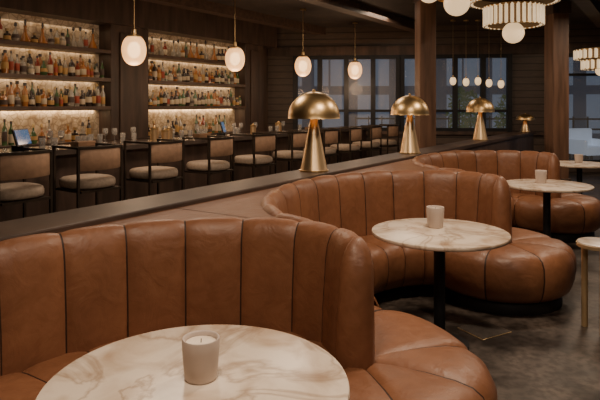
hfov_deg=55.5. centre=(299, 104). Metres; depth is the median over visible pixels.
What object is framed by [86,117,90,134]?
liquor bottle
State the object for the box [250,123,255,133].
canister
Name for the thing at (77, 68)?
liquor bottle
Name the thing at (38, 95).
liquor bottle
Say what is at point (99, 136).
drinking glass
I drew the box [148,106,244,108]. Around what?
shelf
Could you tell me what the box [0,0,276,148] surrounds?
bar cabinet
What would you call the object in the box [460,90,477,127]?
potted shrub
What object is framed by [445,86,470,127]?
potted shrub
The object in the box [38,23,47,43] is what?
glass decanter
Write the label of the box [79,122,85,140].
liquor bottle
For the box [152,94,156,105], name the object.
liquor bottle
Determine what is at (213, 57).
glass decanter
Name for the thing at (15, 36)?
liquor bottle
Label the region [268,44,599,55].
trim
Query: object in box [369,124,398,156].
bar stool
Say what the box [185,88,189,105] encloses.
liquor bottle
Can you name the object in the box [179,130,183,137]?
drinking glass
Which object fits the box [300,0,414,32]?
ceiling beam
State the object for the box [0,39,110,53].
shelf
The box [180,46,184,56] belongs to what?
liquor bottle
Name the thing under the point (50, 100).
liquor bottle
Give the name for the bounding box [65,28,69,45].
liquor bottle
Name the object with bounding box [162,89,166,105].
liquor bottle
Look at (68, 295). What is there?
booth
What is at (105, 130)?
wine glass
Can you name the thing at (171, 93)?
liquor bottle
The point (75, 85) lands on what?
liquor bottle
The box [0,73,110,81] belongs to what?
shelf
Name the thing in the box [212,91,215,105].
liquor bottle
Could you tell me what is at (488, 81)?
pendant lamp
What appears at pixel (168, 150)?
bar stool
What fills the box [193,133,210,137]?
tray
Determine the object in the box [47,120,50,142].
liquor bottle
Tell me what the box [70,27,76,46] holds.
glass decanter
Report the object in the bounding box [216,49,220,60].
liquor bottle
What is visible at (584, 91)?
window
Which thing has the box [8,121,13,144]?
liquor bottle
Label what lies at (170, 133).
canister
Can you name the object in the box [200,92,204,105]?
liquor bottle
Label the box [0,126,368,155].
countertop
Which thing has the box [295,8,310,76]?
pendant lamp
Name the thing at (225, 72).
liquor bottle
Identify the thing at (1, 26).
liquor bottle
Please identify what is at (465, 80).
pendant lamp
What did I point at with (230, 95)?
liquor bottle
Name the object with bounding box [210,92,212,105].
liquor bottle
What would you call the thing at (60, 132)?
wine glass
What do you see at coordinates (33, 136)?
liquor bottle
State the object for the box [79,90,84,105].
liquor bottle
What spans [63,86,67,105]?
liquor bottle
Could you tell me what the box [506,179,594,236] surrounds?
round table
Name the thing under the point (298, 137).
bar stool
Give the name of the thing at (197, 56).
glass decanter
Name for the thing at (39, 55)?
liquor bottle
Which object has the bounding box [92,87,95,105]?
liquor bottle
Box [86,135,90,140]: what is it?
jar
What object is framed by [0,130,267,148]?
countertop
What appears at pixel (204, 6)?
trim
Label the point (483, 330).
floor plate
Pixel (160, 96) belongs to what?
liquor bottle
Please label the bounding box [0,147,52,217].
bar stool
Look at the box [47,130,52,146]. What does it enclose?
wine glass
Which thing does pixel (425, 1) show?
globe lamp
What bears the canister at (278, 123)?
on the bar counter at (136, 154)
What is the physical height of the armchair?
0.970 m
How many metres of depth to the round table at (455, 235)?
3.75 m
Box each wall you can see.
[263,48,267,129]
[268,23,599,172]
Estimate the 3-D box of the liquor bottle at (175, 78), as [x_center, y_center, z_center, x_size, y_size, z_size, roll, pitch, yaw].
[-2.444,-0.585,11.143,0.108,0.249,0.111,0,0,23]
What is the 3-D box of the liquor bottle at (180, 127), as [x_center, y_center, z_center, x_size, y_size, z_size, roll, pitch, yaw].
[-2.369,0.404,11.287,0.086,0.373,0.083,0,0,0]
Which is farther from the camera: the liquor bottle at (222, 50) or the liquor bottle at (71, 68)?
the liquor bottle at (222, 50)
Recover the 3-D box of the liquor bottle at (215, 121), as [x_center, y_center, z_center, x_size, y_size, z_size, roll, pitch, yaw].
[-1.793,0.401,12.180,0.087,0.378,0.084,0,0,0]
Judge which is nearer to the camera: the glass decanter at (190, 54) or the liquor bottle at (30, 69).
the liquor bottle at (30, 69)
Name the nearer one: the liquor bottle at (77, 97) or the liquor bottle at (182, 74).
the liquor bottle at (77, 97)
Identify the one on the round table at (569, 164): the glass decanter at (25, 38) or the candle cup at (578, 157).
the candle cup at (578, 157)
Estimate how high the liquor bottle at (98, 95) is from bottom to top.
0.335 m
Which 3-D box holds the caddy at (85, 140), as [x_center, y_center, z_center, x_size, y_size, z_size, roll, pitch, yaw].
[-2.758,0.455,7.254,0.160,0.130,0.260,0,0,33]
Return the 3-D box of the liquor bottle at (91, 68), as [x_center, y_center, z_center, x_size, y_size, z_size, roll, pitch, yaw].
[-3.485,-0.564,9.530,0.059,0.207,0.061,0,0,-15]
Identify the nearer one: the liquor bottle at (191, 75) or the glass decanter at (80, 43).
the glass decanter at (80, 43)
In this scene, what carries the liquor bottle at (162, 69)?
on the bar cabinet
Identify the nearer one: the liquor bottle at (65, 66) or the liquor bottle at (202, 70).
the liquor bottle at (65, 66)
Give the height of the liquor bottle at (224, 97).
0.207 m
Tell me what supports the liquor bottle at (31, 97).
on the bar cabinet
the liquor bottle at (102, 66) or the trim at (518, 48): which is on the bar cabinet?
the liquor bottle at (102, 66)
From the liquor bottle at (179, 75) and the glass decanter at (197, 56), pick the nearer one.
the liquor bottle at (179, 75)
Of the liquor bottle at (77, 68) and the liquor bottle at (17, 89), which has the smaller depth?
the liquor bottle at (17, 89)
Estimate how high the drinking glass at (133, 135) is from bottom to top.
0.130 m
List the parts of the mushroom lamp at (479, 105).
lamp shade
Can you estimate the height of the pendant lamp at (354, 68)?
1.308 m
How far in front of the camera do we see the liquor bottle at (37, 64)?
8.69 m
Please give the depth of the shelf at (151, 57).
11.46 m
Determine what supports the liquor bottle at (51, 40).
on the bar cabinet
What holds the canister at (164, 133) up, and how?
on the bar counter at (136, 154)
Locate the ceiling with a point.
(313, 14)
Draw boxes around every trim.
[142,0,325,34]
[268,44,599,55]
[268,130,543,134]
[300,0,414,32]
[573,0,599,27]
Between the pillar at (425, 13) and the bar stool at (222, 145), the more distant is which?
the pillar at (425, 13)
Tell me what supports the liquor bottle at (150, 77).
on the bar cabinet
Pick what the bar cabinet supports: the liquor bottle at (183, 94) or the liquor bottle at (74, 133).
the liquor bottle at (183, 94)
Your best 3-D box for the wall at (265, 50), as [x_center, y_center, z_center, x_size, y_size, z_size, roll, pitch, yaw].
[-5.066,-0.160,7.761,0.170,3.500,15.550,0,0,33]
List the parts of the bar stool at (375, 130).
seat, leg, seat frame, backrest, leg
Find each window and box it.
[293,55,400,131]
[298,57,599,138]
[400,54,511,131]
[569,53,599,161]
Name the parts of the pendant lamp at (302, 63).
glass globe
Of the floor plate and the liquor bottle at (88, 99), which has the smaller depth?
the floor plate
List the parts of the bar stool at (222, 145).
leg, armrest, seat, leg, leg, seat frame, armrest, rail, backrest, leg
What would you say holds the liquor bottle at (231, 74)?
on the bar cabinet
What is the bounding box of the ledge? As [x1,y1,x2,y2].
[0,131,535,240]
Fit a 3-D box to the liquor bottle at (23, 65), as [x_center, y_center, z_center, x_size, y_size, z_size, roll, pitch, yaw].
[-4.138,-0.597,8.518,0.105,0.274,0.102,0,0,35]
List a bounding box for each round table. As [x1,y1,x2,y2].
[36,324,349,399]
[371,218,510,348]
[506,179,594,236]
[560,161,599,193]
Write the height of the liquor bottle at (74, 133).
0.230 m
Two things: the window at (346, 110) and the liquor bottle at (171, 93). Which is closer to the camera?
the liquor bottle at (171, 93)
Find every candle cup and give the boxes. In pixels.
[182,330,219,384]
[426,205,443,228]
[535,170,546,182]
[575,154,582,162]
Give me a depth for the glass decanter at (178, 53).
11.29 m
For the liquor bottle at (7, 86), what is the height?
0.323 m
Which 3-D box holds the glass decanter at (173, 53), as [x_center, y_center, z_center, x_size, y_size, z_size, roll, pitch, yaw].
[-2.483,-1.108,11.202,0.102,0.336,0.105,0,0,-6]
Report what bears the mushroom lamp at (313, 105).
on the ledge
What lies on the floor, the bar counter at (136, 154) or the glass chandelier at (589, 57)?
the bar counter at (136, 154)
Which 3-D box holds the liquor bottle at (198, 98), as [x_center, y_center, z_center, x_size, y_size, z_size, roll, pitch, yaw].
[-2.084,-0.106,11.701,0.088,0.252,0.091,0,0,32]
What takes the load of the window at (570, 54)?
in the wall at (527, 69)
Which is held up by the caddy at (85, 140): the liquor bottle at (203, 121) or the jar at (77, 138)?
the jar at (77, 138)
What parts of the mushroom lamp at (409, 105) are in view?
lamp shade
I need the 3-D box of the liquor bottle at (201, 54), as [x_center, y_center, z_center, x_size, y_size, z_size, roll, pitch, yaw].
[-2.051,-1.052,11.872,0.106,0.224,0.109,0,0,42]
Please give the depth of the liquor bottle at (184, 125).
11.36 m
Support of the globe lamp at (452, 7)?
hanging from the ceiling
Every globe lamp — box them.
[422,0,435,2]
[438,0,471,15]
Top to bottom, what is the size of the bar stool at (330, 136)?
1.144 m
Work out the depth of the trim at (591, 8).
10.42 m
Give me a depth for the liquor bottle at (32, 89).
8.80 m
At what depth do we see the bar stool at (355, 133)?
11.27 m
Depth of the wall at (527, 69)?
13.72 m
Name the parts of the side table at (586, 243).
leg, leg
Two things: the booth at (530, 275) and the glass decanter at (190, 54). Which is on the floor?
the booth at (530, 275)
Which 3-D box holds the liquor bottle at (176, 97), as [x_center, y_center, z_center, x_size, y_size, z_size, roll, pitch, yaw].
[-2.427,-0.133,11.170,0.103,0.306,0.100,0,0,-13]
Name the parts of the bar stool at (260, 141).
leg, armrest, leg, seat, leg, seat frame, backrest, rail, leg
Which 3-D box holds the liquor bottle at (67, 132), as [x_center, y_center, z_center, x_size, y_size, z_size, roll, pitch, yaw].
[-3.733,0.449,9.173,0.098,0.282,0.095,0,0,0]
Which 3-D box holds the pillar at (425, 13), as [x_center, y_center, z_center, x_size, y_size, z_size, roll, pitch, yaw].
[2.040,-0.160,9.280,0.330,3.500,0.330,0,0,-7]
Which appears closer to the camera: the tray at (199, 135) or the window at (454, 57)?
the tray at (199, 135)
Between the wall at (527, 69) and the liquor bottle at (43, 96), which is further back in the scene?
the wall at (527, 69)
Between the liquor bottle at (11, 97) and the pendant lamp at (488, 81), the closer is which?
the liquor bottle at (11, 97)
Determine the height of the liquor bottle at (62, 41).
0.217 m
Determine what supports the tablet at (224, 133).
on the bar counter at (136, 154)
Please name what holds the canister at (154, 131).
on the bar counter at (136, 154)
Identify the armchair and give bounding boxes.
[569,128,599,159]
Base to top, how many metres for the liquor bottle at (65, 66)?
0.292 m
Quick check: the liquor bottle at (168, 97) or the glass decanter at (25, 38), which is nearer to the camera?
the glass decanter at (25, 38)
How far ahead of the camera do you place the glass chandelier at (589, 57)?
12.01 m
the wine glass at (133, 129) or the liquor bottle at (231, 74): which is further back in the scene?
the liquor bottle at (231, 74)
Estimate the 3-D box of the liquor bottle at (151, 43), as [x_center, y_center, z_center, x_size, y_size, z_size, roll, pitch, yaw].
[-2.786,-1.115,10.733,0.068,0.349,0.070,0,0,40]
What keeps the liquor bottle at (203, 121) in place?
on the countertop
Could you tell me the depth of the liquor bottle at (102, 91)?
9.69 m
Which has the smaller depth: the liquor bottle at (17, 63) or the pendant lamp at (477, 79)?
the liquor bottle at (17, 63)
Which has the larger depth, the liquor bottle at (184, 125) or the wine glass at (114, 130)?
the liquor bottle at (184, 125)
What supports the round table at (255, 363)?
on the floor
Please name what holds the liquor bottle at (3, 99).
on the bar cabinet
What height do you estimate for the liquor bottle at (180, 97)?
0.265 m
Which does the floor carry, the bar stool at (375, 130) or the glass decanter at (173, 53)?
the bar stool at (375, 130)
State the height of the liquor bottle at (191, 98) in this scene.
0.293 m
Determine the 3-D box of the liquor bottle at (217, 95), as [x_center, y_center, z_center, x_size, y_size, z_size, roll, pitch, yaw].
[-1.766,-0.103,12.193,0.104,0.246,0.106,0,0,32]
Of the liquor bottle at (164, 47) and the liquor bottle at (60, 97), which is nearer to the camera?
the liquor bottle at (60, 97)
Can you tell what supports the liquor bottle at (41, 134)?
on the countertop
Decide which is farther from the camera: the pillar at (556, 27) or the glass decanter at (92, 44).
the pillar at (556, 27)
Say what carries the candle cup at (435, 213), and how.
on the round table at (455, 235)
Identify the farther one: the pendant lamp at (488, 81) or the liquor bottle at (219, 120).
the pendant lamp at (488, 81)
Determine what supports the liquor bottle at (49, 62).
on the bar cabinet
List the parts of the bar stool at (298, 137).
armrest, seat frame, seat, leg, leg, backrest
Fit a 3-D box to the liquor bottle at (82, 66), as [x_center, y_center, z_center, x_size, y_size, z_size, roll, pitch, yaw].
[-3.575,-0.610,9.390,0.105,0.300,0.108,0,0,-34]
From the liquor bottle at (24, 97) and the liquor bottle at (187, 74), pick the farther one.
the liquor bottle at (187, 74)
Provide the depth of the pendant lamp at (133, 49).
7.63 m
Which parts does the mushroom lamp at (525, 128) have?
lamp shade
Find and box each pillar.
[412,0,437,147]
[544,1,570,180]
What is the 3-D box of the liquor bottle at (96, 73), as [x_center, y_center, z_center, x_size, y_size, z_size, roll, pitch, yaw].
[-3.431,-0.584,9.613,0.109,0.248,0.112,0,0,15]
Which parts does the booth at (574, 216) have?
panel, backrest, seat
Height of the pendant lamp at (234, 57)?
1.349 m
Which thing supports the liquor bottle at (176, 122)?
on the countertop
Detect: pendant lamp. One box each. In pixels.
[121,28,146,64]
[225,41,244,70]
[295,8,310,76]
[348,22,361,78]
[450,20,455,84]
[463,20,468,85]
[475,20,480,84]
[486,77,491,86]
[498,78,503,87]
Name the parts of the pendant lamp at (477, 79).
glass globe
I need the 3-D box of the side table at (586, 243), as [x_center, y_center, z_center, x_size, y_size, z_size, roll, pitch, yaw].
[2.120,1.278,4.020,0.312,0.625,0.312,0,0,0]
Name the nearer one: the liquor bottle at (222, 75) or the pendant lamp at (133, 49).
the pendant lamp at (133, 49)
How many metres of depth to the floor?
3.80 m
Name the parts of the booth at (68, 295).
panel, backrest, seat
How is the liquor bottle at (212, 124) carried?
on the countertop
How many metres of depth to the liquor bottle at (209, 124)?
11.96 m
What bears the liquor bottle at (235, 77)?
on the bar cabinet
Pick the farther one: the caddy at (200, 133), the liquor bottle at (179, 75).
the liquor bottle at (179, 75)
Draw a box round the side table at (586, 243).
[576,237,599,335]
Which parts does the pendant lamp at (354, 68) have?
glass globe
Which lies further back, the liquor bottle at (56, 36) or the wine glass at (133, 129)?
the liquor bottle at (56, 36)
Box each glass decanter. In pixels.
[20,19,30,41]
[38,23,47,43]
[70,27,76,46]
[77,27,83,46]
[88,28,97,48]
[158,37,163,54]
[171,40,175,56]
[176,39,180,56]
[188,41,194,57]
[194,42,200,58]
[204,40,207,59]
[211,44,217,60]
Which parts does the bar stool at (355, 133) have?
leg, seat, seat frame, leg, backrest, leg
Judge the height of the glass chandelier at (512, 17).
0.860 m
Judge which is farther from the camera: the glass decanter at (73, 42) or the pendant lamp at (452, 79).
the pendant lamp at (452, 79)
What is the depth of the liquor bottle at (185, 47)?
11.46 m
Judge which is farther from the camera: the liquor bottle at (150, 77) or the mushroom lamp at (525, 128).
the mushroom lamp at (525, 128)
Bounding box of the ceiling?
[207,0,599,27]
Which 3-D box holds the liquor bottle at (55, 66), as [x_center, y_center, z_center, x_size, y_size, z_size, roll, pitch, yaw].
[-3.845,-0.595,8.972,0.065,0.269,0.066,0,0,22]
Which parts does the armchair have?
armrest, backrest, seat, armrest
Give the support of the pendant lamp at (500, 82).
hanging from the ceiling
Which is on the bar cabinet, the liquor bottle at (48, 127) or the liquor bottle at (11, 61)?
the liquor bottle at (11, 61)
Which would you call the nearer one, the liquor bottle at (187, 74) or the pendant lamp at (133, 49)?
the pendant lamp at (133, 49)
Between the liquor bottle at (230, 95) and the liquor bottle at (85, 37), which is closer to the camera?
the liquor bottle at (85, 37)
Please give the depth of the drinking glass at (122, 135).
7.94 m
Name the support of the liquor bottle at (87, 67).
on the bar cabinet
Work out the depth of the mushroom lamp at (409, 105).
6.90 m
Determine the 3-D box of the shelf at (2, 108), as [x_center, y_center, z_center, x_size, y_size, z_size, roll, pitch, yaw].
[-4.253,0.050,8.486,0.309,0.060,3.250,0,0,33]
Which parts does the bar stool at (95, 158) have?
leg, armrest, leg, seat, seat frame, leg, rail, backrest, armrest, leg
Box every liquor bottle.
[0,17,2,38]
[0,91,7,105]
[1,50,8,72]
[2,119,7,145]
[3,28,10,39]
[5,85,8,96]
[8,82,14,105]
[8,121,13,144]
[9,51,13,72]
[11,22,19,40]
[14,54,19,73]
[14,81,20,97]
[14,92,20,105]
[20,56,26,73]
[21,83,28,105]
[26,50,32,66]
[27,61,34,73]
[28,91,34,105]
[30,82,34,96]
[30,123,37,143]
[31,33,37,42]
[35,56,39,74]
[35,86,40,105]
[38,54,42,66]
[38,123,45,142]
[40,57,47,74]
[41,89,46,105]
[47,28,54,44]
[47,52,52,74]
[47,92,53,105]
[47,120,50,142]
[53,59,57,75]
[54,28,58,44]
[54,88,58,105]
[58,57,62,75]
[59,33,65,45]
[59,94,62,105]
[62,58,67,75]
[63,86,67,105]
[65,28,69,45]
[65,124,70,141]
[68,57,74,75]
[68,87,74,105]
[71,127,78,140]
[73,84,76,105]
[75,61,79,76]
[75,87,79,105]
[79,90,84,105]
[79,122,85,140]
[80,59,85,76]
[84,32,87,47]
[85,87,91,105]
[86,63,89,76]
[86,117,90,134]
[90,65,92,76]
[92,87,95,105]
[93,63,99,77]
[96,86,100,105]
[100,61,103,77]
[101,86,104,105]
[148,69,152,79]
[148,96,152,105]
[150,36,153,53]
[152,62,156,79]
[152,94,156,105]
[157,65,160,80]
[159,90,162,105]
[161,63,164,80]
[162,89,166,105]
[163,42,166,55]
[167,92,169,105]
[168,71,172,80]
[170,92,173,105]
[173,69,177,80]
[174,90,178,105]
[174,115,177,134]
[177,70,181,81]
[178,116,182,134]
[179,93,181,105]
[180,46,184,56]
[181,70,185,81]
[181,89,185,105]
[183,124,186,134]
[184,41,187,57]
[185,69,189,81]
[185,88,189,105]
[190,71,193,81]
[190,92,193,105]
[193,66,197,81]
[193,90,196,105]
[197,94,200,105]
[198,69,201,82]
[198,117,201,128]
[199,49,203,58]
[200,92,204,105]
[201,65,204,82]
[201,115,204,128]
[205,70,208,82]
[207,91,209,105]
[208,123,211,132]
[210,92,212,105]
[211,73,214,82]
[211,119,214,132]
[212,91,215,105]
[214,71,218,82]
[214,115,217,132]
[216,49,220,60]
[216,94,219,105]
[218,115,220,131]
[219,90,222,105]
[221,49,224,60]
[221,71,223,83]
[223,96,226,105]
[224,70,227,83]
[229,88,232,105]
[230,71,233,83]
[234,71,236,83]
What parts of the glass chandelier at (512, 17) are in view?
glass rod, glass rod, glass rod, glass rod, glass rod, glass rod, glass rod, glass globe, glass rod, glass rod, glass rod, glass rod, glass rod, glass rod, glass rod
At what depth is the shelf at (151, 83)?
11.62 m
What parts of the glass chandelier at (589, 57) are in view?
glass rod, glass rod, glass rod, glass rod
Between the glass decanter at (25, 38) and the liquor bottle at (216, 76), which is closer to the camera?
the glass decanter at (25, 38)
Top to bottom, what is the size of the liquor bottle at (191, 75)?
0.232 m
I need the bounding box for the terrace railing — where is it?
[355,116,599,158]
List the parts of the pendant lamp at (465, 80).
glass globe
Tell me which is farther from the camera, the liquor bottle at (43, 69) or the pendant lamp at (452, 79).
the pendant lamp at (452, 79)
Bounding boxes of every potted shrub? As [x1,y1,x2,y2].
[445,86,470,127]
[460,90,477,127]
[493,94,505,127]
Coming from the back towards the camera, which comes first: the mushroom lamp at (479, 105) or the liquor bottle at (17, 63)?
the mushroom lamp at (479, 105)
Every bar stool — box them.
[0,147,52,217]
[52,143,122,212]
[123,139,183,199]
[182,135,234,189]
[230,132,276,181]
[269,130,307,174]
[301,128,338,164]
[328,127,361,163]
[351,125,381,159]
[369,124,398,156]
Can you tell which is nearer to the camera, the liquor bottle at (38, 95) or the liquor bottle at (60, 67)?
the liquor bottle at (38, 95)
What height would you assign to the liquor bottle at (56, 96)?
0.292 m
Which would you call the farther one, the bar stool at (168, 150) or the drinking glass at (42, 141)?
the bar stool at (168, 150)
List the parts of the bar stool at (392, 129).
seat, backrest, leg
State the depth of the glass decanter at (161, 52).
10.91 m
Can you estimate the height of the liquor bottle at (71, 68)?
0.318 m
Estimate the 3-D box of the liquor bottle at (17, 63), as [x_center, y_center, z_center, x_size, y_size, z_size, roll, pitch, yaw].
[-4.189,-0.607,8.439,0.070,0.293,0.072,0,0,14]
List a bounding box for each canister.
[150,125,158,140]
[161,128,168,138]
[166,126,172,138]
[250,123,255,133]
[275,121,281,131]
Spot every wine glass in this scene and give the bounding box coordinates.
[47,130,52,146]
[58,130,63,145]
[102,128,107,142]
[111,128,116,142]
[130,127,135,132]
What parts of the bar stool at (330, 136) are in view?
seat, leg, backrest, leg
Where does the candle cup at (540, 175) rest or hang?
on the round table at (551, 186)
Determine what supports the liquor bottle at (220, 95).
on the bar cabinet
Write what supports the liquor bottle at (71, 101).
on the bar cabinet
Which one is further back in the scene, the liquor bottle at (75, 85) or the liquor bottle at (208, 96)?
the liquor bottle at (208, 96)
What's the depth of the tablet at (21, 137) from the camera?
6.46 m
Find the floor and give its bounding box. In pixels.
[379,155,599,399]
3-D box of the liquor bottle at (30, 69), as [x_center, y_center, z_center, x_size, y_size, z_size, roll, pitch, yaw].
[-4.071,-0.563,8.622,0.099,0.206,0.102,0,0,31]
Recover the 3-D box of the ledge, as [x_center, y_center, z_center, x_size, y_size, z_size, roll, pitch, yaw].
[1.179,1.090,6.737,0.355,1.000,14.600,0,0,33]
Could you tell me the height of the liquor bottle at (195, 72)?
0.330 m
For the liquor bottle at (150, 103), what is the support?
on the bar cabinet
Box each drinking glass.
[39,138,45,148]
[51,138,57,148]
[97,134,102,142]
[120,133,125,141]
[131,133,136,140]
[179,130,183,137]
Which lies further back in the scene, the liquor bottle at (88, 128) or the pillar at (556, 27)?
the pillar at (556, 27)
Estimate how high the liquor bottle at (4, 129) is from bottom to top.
0.386 m
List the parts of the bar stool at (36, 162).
seat, leg, backrest, seat frame, rail, armrest, leg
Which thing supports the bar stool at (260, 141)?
on the floor
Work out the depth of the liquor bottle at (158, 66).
10.76 m
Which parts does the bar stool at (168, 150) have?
leg, armrest, leg, seat, seat frame, leg, backrest, armrest, rail, leg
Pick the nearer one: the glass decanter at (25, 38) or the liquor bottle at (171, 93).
the glass decanter at (25, 38)
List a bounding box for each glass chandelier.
[469,0,559,42]
[573,47,599,75]
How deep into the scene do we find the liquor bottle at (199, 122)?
11.74 m
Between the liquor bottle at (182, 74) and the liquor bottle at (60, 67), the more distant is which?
the liquor bottle at (182, 74)
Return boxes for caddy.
[71,135,95,146]
[193,129,210,137]
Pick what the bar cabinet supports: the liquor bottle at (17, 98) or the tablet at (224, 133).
the liquor bottle at (17, 98)
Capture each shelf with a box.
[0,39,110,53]
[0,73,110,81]
[0,106,110,110]
[148,54,244,65]
[148,80,244,87]
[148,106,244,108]
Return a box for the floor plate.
[457,320,511,339]
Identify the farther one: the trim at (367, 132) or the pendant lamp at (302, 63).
the trim at (367, 132)
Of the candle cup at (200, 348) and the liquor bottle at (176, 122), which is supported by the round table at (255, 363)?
the candle cup at (200, 348)
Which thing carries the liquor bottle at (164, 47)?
on the bar cabinet
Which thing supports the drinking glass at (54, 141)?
on the bar counter at (136, 154)
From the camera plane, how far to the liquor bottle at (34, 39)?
8.70 m
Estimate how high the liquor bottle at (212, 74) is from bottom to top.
0.222 m
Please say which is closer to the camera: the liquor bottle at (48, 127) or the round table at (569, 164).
the round table at (569, 164)
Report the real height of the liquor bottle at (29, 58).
0.379 m
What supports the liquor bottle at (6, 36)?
on the bar cabinet
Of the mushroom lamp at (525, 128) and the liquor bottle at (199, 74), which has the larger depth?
the mushroom lamp at (525, 128)
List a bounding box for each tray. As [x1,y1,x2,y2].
[71,141,95,146]
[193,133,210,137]
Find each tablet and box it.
[11,128,31,150]
[217,121,226,135]
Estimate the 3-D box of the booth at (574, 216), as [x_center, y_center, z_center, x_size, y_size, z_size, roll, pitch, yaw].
[2.319,1.090,6.509,1.859,1.000,3.150,0,0,34]
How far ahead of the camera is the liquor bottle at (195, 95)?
11.60 m
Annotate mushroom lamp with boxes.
[288,89,339,172]
[391,93,428,153]
[466,97,494,139]
[516,113,534,131]
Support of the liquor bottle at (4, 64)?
on the bar cabinet
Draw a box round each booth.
[0,208,497,399]
[179,167,576,315]
[374,150,599,242]
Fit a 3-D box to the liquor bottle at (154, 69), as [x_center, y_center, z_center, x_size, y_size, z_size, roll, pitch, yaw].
[-2.730,-0.636,10.699,0.103,0.351,0.100,0,0,-7]
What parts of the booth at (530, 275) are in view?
panel, backrest, seat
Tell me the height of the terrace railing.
1.260 m
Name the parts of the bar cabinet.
backlit panel, pilaster panel, backlit panel, pilaster panel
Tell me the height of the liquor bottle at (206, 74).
0.261 m
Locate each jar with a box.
[75,136,80,141]
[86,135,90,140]
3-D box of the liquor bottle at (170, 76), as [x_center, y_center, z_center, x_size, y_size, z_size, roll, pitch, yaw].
[-2.512,-0.562,11.037,0.118,0.204,0.116,0,0,23]
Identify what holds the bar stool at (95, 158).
on the floor
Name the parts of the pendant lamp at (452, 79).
glass globe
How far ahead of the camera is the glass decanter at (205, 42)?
11.95 m
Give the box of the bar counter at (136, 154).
[0,126,368,221]
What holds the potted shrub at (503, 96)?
on the floor

